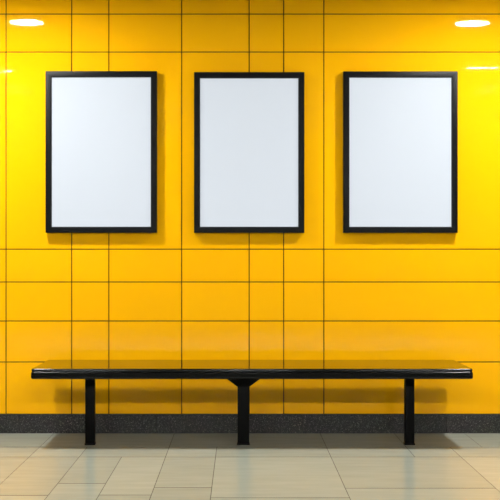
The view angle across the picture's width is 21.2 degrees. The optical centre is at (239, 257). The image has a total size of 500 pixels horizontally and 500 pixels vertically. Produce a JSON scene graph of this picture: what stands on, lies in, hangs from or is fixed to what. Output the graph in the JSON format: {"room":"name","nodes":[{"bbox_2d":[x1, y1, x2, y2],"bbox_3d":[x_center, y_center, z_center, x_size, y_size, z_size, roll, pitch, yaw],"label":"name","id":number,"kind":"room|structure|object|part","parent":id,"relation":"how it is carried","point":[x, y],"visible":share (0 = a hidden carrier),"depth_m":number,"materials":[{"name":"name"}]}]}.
{"room":"metro station","nodes":[
{"label":"metro station","id":0,"kind":"room"},
{"bbox_2d":[0,0,499,432],"bbox_3d":[0.000,-0.275,8.060,10.000,2.650,0.120,0,0,0],"label":"wall","id":1,"kind":"structure","parent":0,"point":[175,292],"depth_m":8.00,"materials":[{"name":"yellow tile"}]},
{"bbox_2d":[45,71,156,232],"bbox_3d":[-0.829,-0.633,7.975,0.664,0.965,0.050,0,0,0],"label":"picture frame","id":2,"kind":"object","parent":1,"relation":"attached to","point":[101,126],"visible":1,"depth_m":7.96,"materials":[{"name":"black"}]},
{"bbox_2d":[194,72,303,232],"bbox_3d":[0.055,-0.630,7.975,0.658,0.959,0.050,0,0,0],"label":"picture frame","id":3,"kind":"object","parent":1,"relation":"attached to","point":[249,126],"visible":1,"depth_m":7.96,"materials":[{"name":"black"}]},
{"bbox_2d":[0,414,499,432],"bbox_3d":[0.000,0.994,7.996,9.998,0.113,0.020,0,0,0],"label":"baseboard","id":4,"kind":"structure","parent":1,"relation":"attached to","point":[9,423],"depth_m":7.99,"materials":[{"name":"stone"}]},
{"bbox_2d":[343,71,457,232],"bbox_3d":[0.958,-0.632,7.975,0.682,0.963,0.050,0,0,0],"label":"picture frame","id":5,"kind":"object","parent":1,"relation":"attached to","point":[400,128],"visible":1,"depth_m":7.96,"materials":[{"name":"black"}]},
{"bbox_2d":[0,433,499,499],"bbox_3d":[0.000,1.110,1.010,10.000,0.120,14.020,0,0,0],"label":"floor","id":6,"kind":"structure","parent":0,"point":[33,466],"depth_m":6.71,"materials":[{"name":"tile"}]},
{"bbox_2d":[31,360,472,444],"bbox_3d":[0.066,0.827,7.598,2.417,0.446,0.657,0,0,0],"label":"bench","id":7,"kind":"object","parent":6,"relation":"on","point":[243,374],"visible":1,"depth_m":7.43,"materials":[{"name":"black paint"}]},
{"bbox_3d":[-0.844,0.853,7.514,0.053,0.382,0.056,0,0,0],"label":"leg","id":8,"kind":"part","parent":7,"relation":"part of","materials":[{"name":"black metal"}]},
{"bbox_3d":[0.019,0.853,7.514,0.066,0.382,0.056,0,0,0],"label":"leg","id":9,"kind":"part","parent":7,"relation":"part of","materials":[{"name":"black metal"}]},
{"bbox_3d":[0.066,0.612,7.598,2.412,0.014,0.652,0,0,0],"label":"seat","id":10,"kind":"part","parent":7,"relation":"part of","materials":[{"name":"black paint"}]},
{"bbox_3d":[0.954,0.853,7.514,0.053,0.382,0.056,0,0,0],"label":"leg","id":11,"kind":"part","parent":7,"relation":"part of","materials":[{"name":"black metal"}]}
]}

